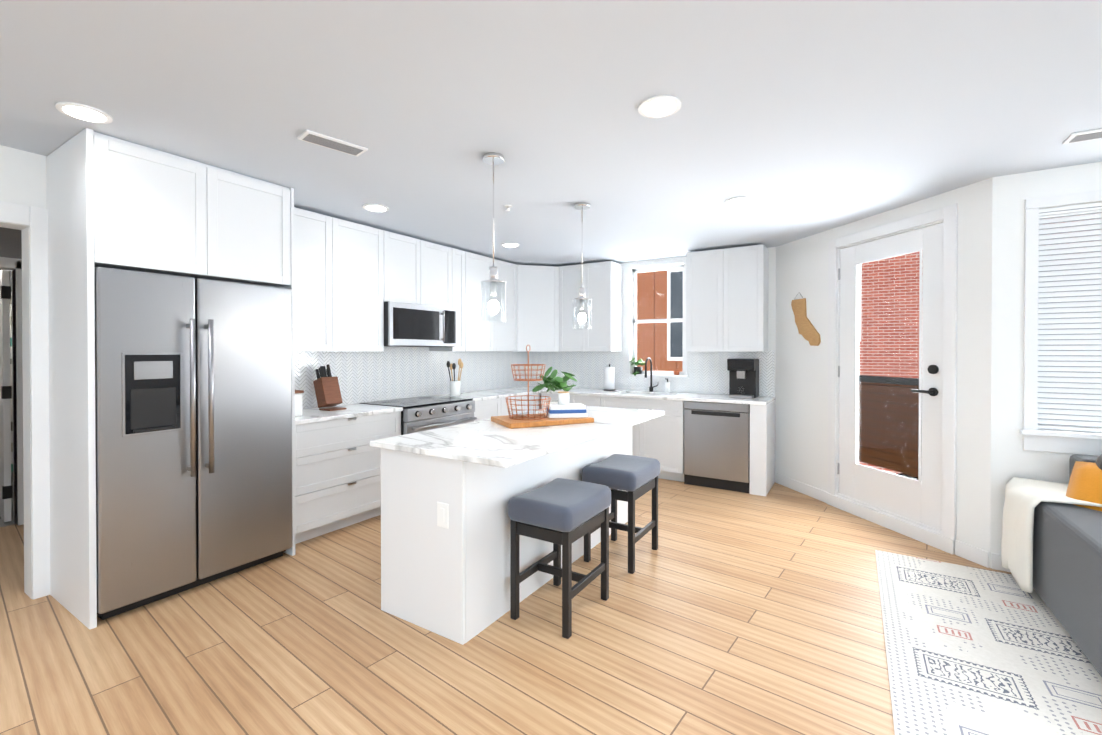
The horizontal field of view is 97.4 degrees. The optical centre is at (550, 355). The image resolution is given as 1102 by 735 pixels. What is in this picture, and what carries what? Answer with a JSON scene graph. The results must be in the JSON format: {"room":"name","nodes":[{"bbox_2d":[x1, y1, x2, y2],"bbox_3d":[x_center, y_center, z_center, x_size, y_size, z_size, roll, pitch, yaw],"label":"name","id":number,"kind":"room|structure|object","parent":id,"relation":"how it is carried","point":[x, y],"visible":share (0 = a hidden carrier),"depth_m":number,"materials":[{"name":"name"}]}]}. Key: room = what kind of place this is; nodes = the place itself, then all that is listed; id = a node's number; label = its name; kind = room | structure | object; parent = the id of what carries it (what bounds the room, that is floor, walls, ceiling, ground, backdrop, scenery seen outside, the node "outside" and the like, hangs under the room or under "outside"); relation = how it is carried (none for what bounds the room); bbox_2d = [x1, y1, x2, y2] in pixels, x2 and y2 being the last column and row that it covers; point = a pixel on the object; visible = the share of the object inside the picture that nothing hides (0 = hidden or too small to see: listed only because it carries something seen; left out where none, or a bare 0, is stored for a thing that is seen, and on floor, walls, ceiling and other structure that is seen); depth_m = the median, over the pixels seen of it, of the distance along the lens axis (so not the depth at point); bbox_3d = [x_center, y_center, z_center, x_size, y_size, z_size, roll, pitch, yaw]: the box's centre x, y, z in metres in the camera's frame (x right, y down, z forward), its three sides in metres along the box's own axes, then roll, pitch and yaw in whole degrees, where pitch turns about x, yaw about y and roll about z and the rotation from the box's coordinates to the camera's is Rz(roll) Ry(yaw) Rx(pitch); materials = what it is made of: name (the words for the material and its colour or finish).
{"room":"kitchen","nodes":[
{"label":"kitchen","id":0,"kind":"room"},
{"bbox_2d":[0,227,23,525],"bbox_3d":[-4.383,0.110,3.685,0.140,2.480,2.530,0,0,32],"label":"wall","id":1,"kind":"structure","parent":0,"point":[11,250],"depth_m":3.81,"materials":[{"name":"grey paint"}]},
{"bbox_2d":[0,270,12,521],"bbox_3d":[-4.678,0.326,4.107,0.815,2.018,0.103,0,0,32],"label":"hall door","id":2,"kind":"structure","parent":1,"relation":"in","point":[6,491],"depth_m":3.88,"materials":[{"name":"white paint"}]},
{"bbox_2d":[10,364,12,415],"bbox_3d":[-5.519,0.356,4.888,0.040,0.530,0.140,0,0,32],"label":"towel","id":3,"kind":"object","parent":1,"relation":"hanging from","point":[11,384],"visible":0.08,"depth_m":4.92,"materials":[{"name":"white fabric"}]},
{"bbox_2d":[10,289,12,471],"bbox_3d":[-5.954,0.267,4.569,0.060,1.912,2.400,0,0,32],"label":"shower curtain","id":4,"kind":"object","parent":1,"relation":"hanging from","point":[11,363],"depth_m":5.05,"materials":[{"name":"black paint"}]},
{"bbox_2d":[0,145,520,516],"bbox_3d":[-2.854,0.066,2.877,0.150,2.580,9.620,0,0,32],"label":"wall","id":5,"kind":"structure","parent":0,"point":[22,177],"depth_m":2.66,"materials":[{"name":"white paint"}]},
{"bbox_2d":[0,201,49,599],"bbox_3d":[-3.183,0.270,2.335,0.168,2.180,1.130,0,0,32],"label":"door frame","id":6,"kind":"structure","parent":5,"relation":"attached to","point":[34,221],"depth_m":2.71,"materials":[{"name":"white paint"}]},
{"bbox_2d":[294,207,341,350],"bbox_3d":[-2.003,-0.567,3.767,0.335,1.072,0.555,0,0,32],"label":"upper cabinet","id":7,"kind":"object","parent":5,"relation":"attached to","point":[317,237],"depth_m":3.76,"materials":[{"name":"white wood"}]},
{"bbox_2d":[342,220,389,350],"bbox_3d":[-1.753,-0.569,4.167,0.335,1.072,0.614,0,0,32],"label":"upper cabinet","id":8,"kind":"object","parent":5,"relation":"attached to","point":[350,278],"depth_m":4.12,"materials":[{"name":"white wood"}]},
{"bbox_2d":[390,232,425,304],"bbox_3d":[-1.492,-0.795,4.583,0.335,0.627,0.485,0,0,32],"label":"upper cabinet","id":9,"kind":"object","parent":5,"relation":"attached to","point":[407,254],"depth_m":4.52,"materials":[{"name":"white wood"}]},
{"bbox_2d":[384,301,456,346],"bbox_3d":[-1.349,-0.281,4.716,0.440,0.394,0.850,0,0,32],"label":"microwave","id":10,"kind":"object","parent":9,"relation":"attached to","point":[410,325],"visible":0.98,"depth_m":4.55,"materials":[{"name":"silver metal"}]},
{"bbox_2d":[295,346,526,408],"bbox_3d":[-1.305,0.169,5.206,0.005,0.540,3.726,0,0,32],"label":"tile backsplash","id":11,"kind":"structure","parent":5,"relation":"attached to","point":[389,373],"depth_m":4.88,"materials":[{"name":"white tile"}]},
{"bbox_2d":[426,241,453,307],"bbox_3d":[-1.295,-0.797,4.898,0.335,0.627,0.484,0,0,32],"label":"upper cabinet","id":12,"kind":"object","parent":5,"relation":"attached to","point":[439,258],"depth_m":4.87,"materials":[{"name":"white wood"}]},
{"bbox_2d":[429,249,469,350],"bbox_3d":[-1.112,-0.577,5.191,0.335,1.072,0.317,0,0,32],"label":"upper cabinet","id":13,"kind":"object","parent":5,"relation":"attached to","point":[461,258],"depth_m":5.15,"materials":[{"name":"white wood"}]},
{"bbox_2d":[470,253,489,350],"bbox_3d":[-0.933,-0.579,5.478,0.335,1.072,0.589,0,0,32],"label":"upper cabinet","id":14,"kind":"object","parent":5,"relation":"attached to","point":[479,264],"depth_m":5.38,"materials":[{"name":"white wood"}]},
{"bbox_2d":[490,258,517,350],"bbox_3d":[-0.668,-0.582,5.863,0.376,1.072,0.571,0,0,32],"label":"upper cabinet","id":15,"kind":"object","parent":5,"relation":"attached to","point":[503,335],"depth_m":5.81,"materials":[{"name":"white wood"}]},
{"bbox_2d":[518,265,561,350],"bbox_3d":[-0.203,-0.585,6.251,0.754,1.072,0.773,0,0,32],"label":"upper cabinet","id":16,"kind":"object","parent":5,"relation":"attached to","point":[539,287],"depth_m":6.06,"materials":[{"name":"white wood"}]},
{"bbox_2d":[0,476,1011,734],"bbox_3d":[-1.243,1.423,1.879,11.850,0.120,9.620,0,0,32],"label":"floor","id":17,"kind":"structure","parent":0,"point":[722,612],"depth_m":2.25,"materials":[{"name":"brown wood"}]},
{"bbox_2d":[46,128,294,629],"bbox_3d":[-2.289,0.117,3.006,0.665,2.476,1.042,0,0,32],"label":"tall cabinet","id":18,"kind":"object","parent":17,"relation":"on","point":[114,203],"visible":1,"depth_m":2.60,"materials":[{"name":"white wood"}]},
{"bbox_2d":[94,267,292,619],"bbox_3d":[-2.237,0.455,2.981,0.728,1.800,0.986,0,0,32],"label":"fridge","id":19,"kind":"object","parent":17,"relation":"on","point":[193,399],"visible":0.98,"depth_m":2.72,"materials":[{"name":"silver metal"}]},
{"bbox_2d":[295,410,402,543],"bbox_3d":[-1.788,0.913,3.891,0.581,0.870,0.975,0,0,32],"label":"base cabinet","id":20,"kind":"object","parent":17,"relation":"on","point":[337,471],"depth_m":3.65,"materials":[{"name":"white wood"}]},
{"bbox_2d":[295,404,402,425],"bbox_3d":[-1.775,0.463,3.880,0.602,0.030,0.975,0,0,32],"label":"countertop","id":21,"kind":"structure","parent":20,"relation":"on","point":[355,410],"depth_m":3.79,"materials":[{"name":"white stone"}]},
{"bbox_2d":[295,390,303,416],"bbox_3d":[-1.946,0.355,3.549,0.190,0.190,0.170,0,0,32],"label":"canister","id":22,"kind":"object","parent":21,"relation":"on","point":[298,402],"visible":0.25,"depth_m":3.54,"materials":[{"name":"white ceramic"}]},
{"bbox_2d":[313,364,346,410],"bbox_3d":[-1.825,0.263,3.992,0.237,0.368,0.150,0,0,32],"label":"knife block","id":23,"kind":"object","parent":21,"relation":"on","point":[327,390],"visible":1,"depth_m":3.96,"materials":[{"name":"brown wood"}]},
{"bbox_2d":[359,396,476,434],"bbox_3d":[-1.238,0.889,4.644,0.702,0.908,0.870,0,0,32],"label":"range","id":24,"kind":"object","parent":17,"relation":"on","point":[422,413],"visible":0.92,"depth_m":4.46,"materials":[{"name":"silver metal"}]},
{"bbox_2d":[474,398,506,421],"bbox_3d":[-0.913,0.903,5.290,0.581,0.870,0.556,0,0,32],"label":"base cabinet","id":25,"kind":"object","parent":17,"relation":"on","point":[493,406],"depth_m":5.17,"materials":[{"name":"white wood"}]},
{"bbox_2d":[435,386,547,401],"bbox_3d":[-0.555,0.449,5.832,0.602,0.030,1.860,0,0,32],"label":"countertop","id":26,"kind":"structure","parent":25,"relation":"on","point":[478,396],"depth_m":5.51,"materials":[{"name":"white stone"}]},
{"bbox_2d":[447,358,462,395],"bbox_3d":[-1.032,0.237,5.237,0.163,0.402,0.199,0,0,32],"label":"utensil crock","id":27,"kind":"object","parent":26,"relation":"on","point":[455,387],"visible":1,"depth_m":5.19,"materials":[{"name":"white ceramic"}]},
{"bbox_2d":[381,426,631,644],"bbox_3d":[-0.125,0.918,3.293,0.602,0.870,2.046,0,0,32],"label":"kitchen island","id":28,"kind":"object","parent":17,"relation":"on","point":[452,582],"depth_m":2.44,"materials":[{"name":"white wood"}]},
{"bbox_2d":[437,502,448,528],"bbox_3d":[-0.521,0.770,2.327,0.075,0.120,0.008,0,0,32],"label":"outlet","id":29,"kind":"object","parent":28,"relation":"attached to","point":[442,515],"visible":1,"depth_m":2.32,"materials":[{"name":"white plastic"}]},
{"bbox_2d":[370,406,664,469],"bbox_3d":[-0.029,0.468,3.230,0.910,0.030,2.090,0,0,32],"label":"island countertop","id":30,"kind":"structure","parent":28,"relation":"on","point":[487,442],"depth_m":2.66,"materials":[{"name":"white stone"}]},
{"bbox_2d":[491,413,593,428],"bbox_3d":[-0.062,0.436,3.280,0.600,0.032,0.380,0,0,-26],"label":"cutting board","id":31,"kind":"object","parent":30,"relation":"on","point":[506,421],"visible":0.71,"depth_m":3.13,"materials":[{"name":"brown wood"}]},
{"bbox_2d":[506,345,550,419],"bbox_3d":[-0.152,0.174,3.234,0.306,0.488,0.306,0,0,32],"label":"wire basket","id":32,"kind":"object","parent":31,"relation":"on","point":[528,395],"visible":1,"depth_m":3.23,"materials":[{"name":"orange metal"}]},
{"bbox_2d":[546,403,586,417],"bbox_3d":[0.104,0.379,3.327,0.260,0.078,0.180,0,0,-8],"label":"books","id":33,"kind":"object","parent":31,"relation":"on","point":[574,410],"visible":0.85,"depth_m":3.25,"materials":[{"name":"white paper"}]},
{"bbox_2d":[558,391,568,404],"bbox_3d":[0.087,0.296,3.337,0.080,0.086,0.080,0,0,32],"label":"candle cup","id":34,"kind":"object","parent":33,"relation":"on","point":[563,397],"visible":1,"depth_m":3.31,"materials":[{"name":"white ceramic"}]},
{"bbox_2d":[532,366,576,403],"bbox_3d":[0.033,0.268,3.676,0.403,0.363,0.334,0,0,32],"label":"potted plant","id":35,"kind":"object","parent":30,"relation":"on","point":[558,383],"visible":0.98,"depth_m":3.66,"materials":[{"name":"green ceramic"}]},
{"bbox_2d":[507,394,530,414],"bbox_3d":[-0.663,0.900,5.690,0.581,0.870,0.613,0,0,32],"label":"base cabinet","id":36,"kind":"object","parent":17,"relation":"on","point":[523,409],"depth_m":5.64,"materials":[{"name":"white wood"}]},
{"bbox_2d":[531,394,538,410],"bbox_3d":[-0.477,0.898,5.987,0.581,0.870,0.315,0,0,32],"label":"base cabinet","id":37,"kind":"object","parent":17,"relation":"on","point":[532,397],"depth_m":5.89,"materials":[{"name":"white wood"}]},
{"bbox_2d":[540,392,575,408],"bbox_3d":[0.233,0.897,6.089,0.460,0.870,0.601,0,0,32],"label":"base cabinet","id":38,"kind":"object","parent":17,"relation":"on","point":[572,399],"depth_m":5.87,"materials":[{"name":"white wood"}]},
{"bbox_2d":[508,478,610,638],"bbox_3d":[0.057,1.041,2.597,0.380,0.634,0.500,0,0,32],"label":"stool","id":39,"kind":"object","parent":17,"relation":"on","point":[564,513],"visible":1,"depth_m":2.48,"materials":[{"name":"fabric"}]},
{"bbox_2d":[576,396,603,406],"bbox_3d":[0.551,0.899,5.890,0.517,0.870,0.601,0,0,32],"label":"base cabinet","id":40,"kind":"object","parent":17,"relation":"on","point":[596,401],"depth_m":5.59,"materials":[{"name":"white wood"}]},
{"bbox_2d":[582,454,659,573],"bbox_3d":[0.481,1.036,3.275,0.380,0.634,0.500,0,0,32],"label":"stool","id":41,"kind":"object","parent":17,"relation":"on","point":[633,477],"visible":0.94,"depth_m":3.14,"materials":[{"name":"fabric"}]},
{"bbox_2d":[604,392,699,481],"bbox_3d":[1.102,0.901,5.546,1.009,0.870,0.601,0,0,32],"label":"base cabinet","id":42,"kind":"object","parent":17,"relation":"on","point":[660,439],"depth_m":5.16,"materials":[{"name":"white wood"}]},
{"bbox_2d":[540,388,774,403],"bbox_3d":[1.114,0.452,5.518,2.556,0.030,0.622,0,0,32],"label":"countertop","id":43,"kind":"structure","parent":42,"relation":"on","point":[631,395],"depth_m":5.25,"materials":[{"name":"white stone"}]},
{"bbox_2d":[603,364,615,390],"bbox_3d":[0.718,0.270,5.940,0.150,0.325,0.150,0,0,32],"label":"paper towel","id":44,"kind":"object","parent":43,"relation":"on","point":[609,378],"visible":1,"depth_m":5.89,"materials":[{"name":"white paper"}]},
{"bbox_2d":[645,357,657,391],"bbox_3d":[1.175,0.230,5.665,0.115,0.410,0.218,0,0,32],"label":"faucet","id":45,"kind":"object","parent":43,"relation":"on","point":[650,388],"visible":1,"depth_m":5.74,"materials":[{"name":"black paint"}]},
{"bbox_2d":[665,378,669,392],"bbox_3d":[1.358,0.354,5.646,0.058,0.162,0.056,0,0,32],"label":"soap bottle","id":46,"kind":"object","parent":43,"relation":"on","point":[667,386],"visible":1,"depth_m":5.62,"materials":[{"name":"white plastic"}]},
{"bbox_2d":[727,359,758,398],"bbox_3d":[2.013,0.239,5.069,0.260,0.400,0.322,0,0,32],"label":"coffee machine","id":47,"kind":"object","parent":43,"relation":"on","point":[743,378],"visible":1,"depth_m":4.98,"materials":[{"name":"black paint"}]},
{"bbox_2d":[684,401,749,492],"bbox_3d":[1.800,0.906,5.100,0.636,0.867,0.605,0,0,32],"label":"dishwasher","id":48,"kind":"object","parent":17,"relation":"on","point":[716,445],"visible":0.98,"depth_m":4.84,"materials":[{"name":"silver metal"}]},
{"bbox_2d":[875,550,1101,734],"bbox_3d":[1.675,1.361,1.575,0.920,0.007,3.600,0,0,32],"label":"rug","id":49,"kind":"object","parent":17,"relation":"on","point":[973,651],"visible":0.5,"depth_m":2.16,"materials":[{"name":"white fabric"}]},
{"bbox_2d":[1001,454,1101,676],"bbox_3d":[3.555,0.937,1.603,2.824,0.837,1.626,0,0,32],"label":"sofa","id":50,"kind":"object","parent":17,"relation":"on","point":[1051,547],"visible":0.98,"depth_m":2.48,"materials":[{"name":"grey fabric"}]},
{"bbox_2d":[1001,477,1101,592],"bbox_3d":[2.844,1.024,2.707,0.448,0.544,0.509,0,0,32],"label":"throw","id":51,"kind":"object","parent":50,"relation":"on","point":[1026,500],"depth_m":2.65,"materials":[{"name":"white fabric"}]},
{"bbox_2d":[0,0,1101,266],"bbox_3d":[0.431,-1.169,0.813,7.900,0.120,9.620,0,0,32],"label":"ceiling","id":52,"kind":"structure","parent":0,"point":[798,118],"depth_m":2.15,"materials":[{"name":"white paint"}]},
{"bbox_2d":[55,102,112,123],"bbox_3d":[-2.150,-1.115,2.234,0.190,0.010,0.190,0,0,32],"label":"recessed light","id":53,"kind":"object","parent":52,"relation":"in","point":[82,112],"visible":0.94,"depth_m":2.22,"materials":[{"name":"white paint"}]},
{"bbox_2d":[297,129,367,156],"bbox_3d":[-1.148,-1.114,2.558,0.130,0.014,0.317,0,1,44],"label":"ceiling vent","id":54,"kind":"object","parent":52,"relation":"in","point":[316,138],"visible":0.98,"depth_m":2.53,"materials":[{"name":"white metal"}]},
{"bbox_2d":[363,204,388,211],"bbox_3d":[-1.339,-1.125,3.707,0.190,0.010,0.190,0,0,32],"label":"recessed light","id":55,"kind":"object","parent":52,"relation":"in","point":[376,207],"visible":0.98,"depth_m":3.69,"materials":[{"name":"white paint"}]},
{"bbox_2d":[481,152,505,322],"bbox_3d":[-0.326,-0.656,2.745,0.144,0.935,0.144,0,0,32],"label":"pendant light","id":56,"kind":"object","parent":52,"relation":"hanging from","point":[493,159],"visible":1,"depth_m":2.73,"materials":[{"name":"glass"}]},
{"bbox_2d":[504,204,511,210],"bbox_3d":[-0.325,-1.111,3.658,0.060,0.039,0.060,0,0,32],"label":"sprinkler","id":57,"kind":"object","parent":52,"relation":"attached to","point":[507,206],"visible":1,"depth_m":3.65,"materials":[{"name":"white paint"}]},
{"bbox_2d":[501,243,519,246],"bbox_3d":[-0.417,-1.135,4.993,0.190,0.010,0.190,0,0,32],"label":"recessed light","id":58,"kind":"object","parent":52,"relation":"in","point":[510,244],"visible":0.94,"depth_m":4.97,"materials":[{"name":"white paint"}]},
{"bbox_2d":[572,202,591,328],"bbox_3d":[0.234,-0.662,3.640,0.144,0.935,0.144,0,0,32],"label":"pendant light","id":59,"kind":"object","parent":52,"relation":"hanging from","point":[582,299],"visible":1,"depth_m":3.62,"materials":[{"name":"glass"}]},
{"bbox_2d":[638,95,680,117],"bbox_3d":[0.488,-1.114,2.179,0.190,0.010,0.190,0,0,32],"label":"recessed light","id":60,"kind":"object","parent":52,"relation":"in","point":[660,106],"visible":1,"depth_m":2.16,"materials":[{"name":"white paint"}]},
{"bbox_2d":[725,196,752,204],"bbox_3d":[1.370,-1.124,3.534,0.190,0.010,0.190,0,0,32],"label":"recessed light","id":61,"kind":"object","parent":52,"relation":"in","point":[740,200],"visible":0.92,"depth_m":3.51,"materials":[{"name":"white paint"}]},
{"bbox_2d":[1062,128,1101,143],"bbox_3d":[2.771,-1.113,2.433,0.256,0.014,0.135,0,0,32],"label":"ceiling vent","id":62,"kind":"object","parent":52,"relation":"in","point":[1084,136],"visible":0.98,"depth_m":2.45,"materials":[{"name":"white metal"}]},
{"bbox_2d":[591,247,775,396],"bbox_3d":[1.064,0.043,6.011,3.470,2.580,0.150,0,0,32],"label":"wall","id":63,"kind":"structure","parent":0,"point":[772,305],"depth_m":5.14,"materials":[{"name":"white paint"}]},
{"bbox_2d":[562,263,589,350],"bbox_3d":[0.334,-0.584,6.146,0.459,1.072,0.377,0,0,32],"label":"upper cabinet","id":64,"kind":"object","parent":63,"relation":"attached to","point":[573,339],"depth_m":6.01,"materials":[{"name":"white wood"}]},
{"bbox_2d":[590,261,622,350],"bbox_3d":[0.623,-0.583,5.990,0.420,1.072,0.335,0,0,32],"label":"upper cabinet","id":65,"kind":"object","parent":63,"relation":"attached to","point":[606,278],"depth_m":5.83,"materials":[{"name":"white wood"}]},
{"bbox_2d":[527,350,774,396],"bbox_3d":[1.031,0.163,5.939,3.129,0.540,0.005,0,0,32],"label":"tile backsplash","id":66,"kind":"structure","parent":63,"relation":"attached to","point":[708,373],"depth_m":5.84,"materials":[{"name":"white tile"}]},
{"bbox_2d":[625,259,688,378],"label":"window","id":67,"kind":"structure","parent":63,"relation":"in","point":[668,373],"depth_m":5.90,"materials":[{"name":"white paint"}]},
{"bbox_2d":[630,357,644,375],"bbox_3d":[1.077,0.142,5.959,0.218,0.231,0.184,0,0,32],"label":"potted plant","id":68,"kind":"object","parent":67,"relation":"on","point":[637,370],"visible":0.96,"depth_m":5.92,"materials":[{"name":"green plant"}]},
{"bbox_2d":[673,370,679,374],"bbox_3d":[1.482,0.204,5.709,0.076,0.060,0.076,0,0,32],"label":"cup","id":69,"kind":"object","parent":67,"relation":"on","point":[676,372],"depth_m":5.68,"materials":[{"name":"brown ceramic"}]},
{"bbox_2d":[686,248,729,350],"bbox_3d":[1.745,-0.578,5.288,0.447,1.072,0.335,0,0,32],"label":"upper cabinet","id":70,"kind":"object","parent":63,"relation":"attached to","point":[707,272],"depth_m":5.15,"materials":[{"name":"white wood"}]},
{"bbox_2d":[730,244,768,350],"bbox_3d":[2.028,-0.576,5.111,0.446,1.072,0.335,0,0,32],"label":"upper cabinet","id":71,"kind":"object","parent":63,"relation":"attached to","point":[749,265],"depth_m":4.94,"materials":[{"name":"white wood"}]},
{"bbox_2d":[775,177,992,567],"bbox_3d":[2.639,0.056,4.178,0.150,2.580,2.229,0,0,-12],"label":"wall","id":72,"kind":"structure","parent":0,"point":[801,414],"depth_m":3.59,"materials":[{"name":"white paint"}]},
{"bbox_2d":[791,294,820,345],"bbox_3d":[2.450,-0.353,4.664,0.016,0.531,0.382,0,0,-12],"label":"art","id":73,"kind":"object","parent":72,"relation":"attached to","point":[807,331],"visible":0.9,"depth_m":4.67,"materials":[{"name":"brown wood"}]},
{"bbox_2d":[837,223,942,530],"bbox_3d":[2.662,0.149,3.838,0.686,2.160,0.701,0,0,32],"label":"patio door","id":74,"kind":"structure","parent":72,"relation":"in","point":[919,500],"depth_m":3.68,"materials":[{"name":"white paint"}]},
{"bbox_2d":[775,473,1009,571],"bbox_3d":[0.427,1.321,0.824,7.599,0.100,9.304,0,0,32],"label":"baseboard","id":75,"kind":"structure","parent":72,"relation":"attached to","point":[972,553],"depth_m":3.25,"materials":[{"name":"white paint"}]},
{"bbox_2d":[827,204,957,554],"bbox_3d":[2.694,0.160,3.841,0.180,2.377,1.123,0,0,-12],"label":"door frame","id":76,"kind":"structure","parent":72,"relation":"attached to","point":[944,539],"depth_m":3.48,"materials":[{"name":"white paint"}]},
{"bbox_2d":[990,162,1101,567],"bbox_3d":[4.165,0.070,2.303,3.140,2.580,0.150,0,0,32],"label":"wall","id":77,"kind":"structure","parent":0,"point":[1011,458],"depth_m":3.02,"materials":[{"name":"white paint"}]},
{"bbox_2d":[1019,190,1101,455],"bbox_3d":[3.420,-0.183,2.714,1.180,1.540,0.180,0,0,32],"label":"window","id":78,"kind":"structure","parent":77,"relation":"in","point":[1080,443],"depth_m":2.95,"materials":[{"name":"white paint"}]},
{"bbox_2d":[1038,202,1101,431],"bbox_3d":[3.422,-0.219,2.716,1.012,1.344,0.043,0,0,32],"label":"window blinds","id":79,"kind":"object","parent":78,"relation":"attached to","point":[1070,342],"visible":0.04,"depth_m":2.91,"materials":[{"name":"white plastic"}]},
{"label":"outside","id":80,"kind":"structure","parent":0,"visible":0},
{"bbox_2d":[858,375,921,479],"bbox_3d":[3.270,0.783,4.586,1.230,1.080,2.600,0,0,-12],"label":"fence","id":81,"kind":"object","parent":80,"point":[897,388],"depth_m":5.24,"materials":[{"name":"black wood"}]},
{"bbox_2d":[858,213,1098,473],"bbox_3d":[6.125,-2.676,7.267,4.600,10.000,0.280,0,0,32],"label":"brick building","id":82,"kind":"structure","parent":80,"point":[909,297],"depth_m":7.68,"materials":[{"name":"red brick"}]}
]}

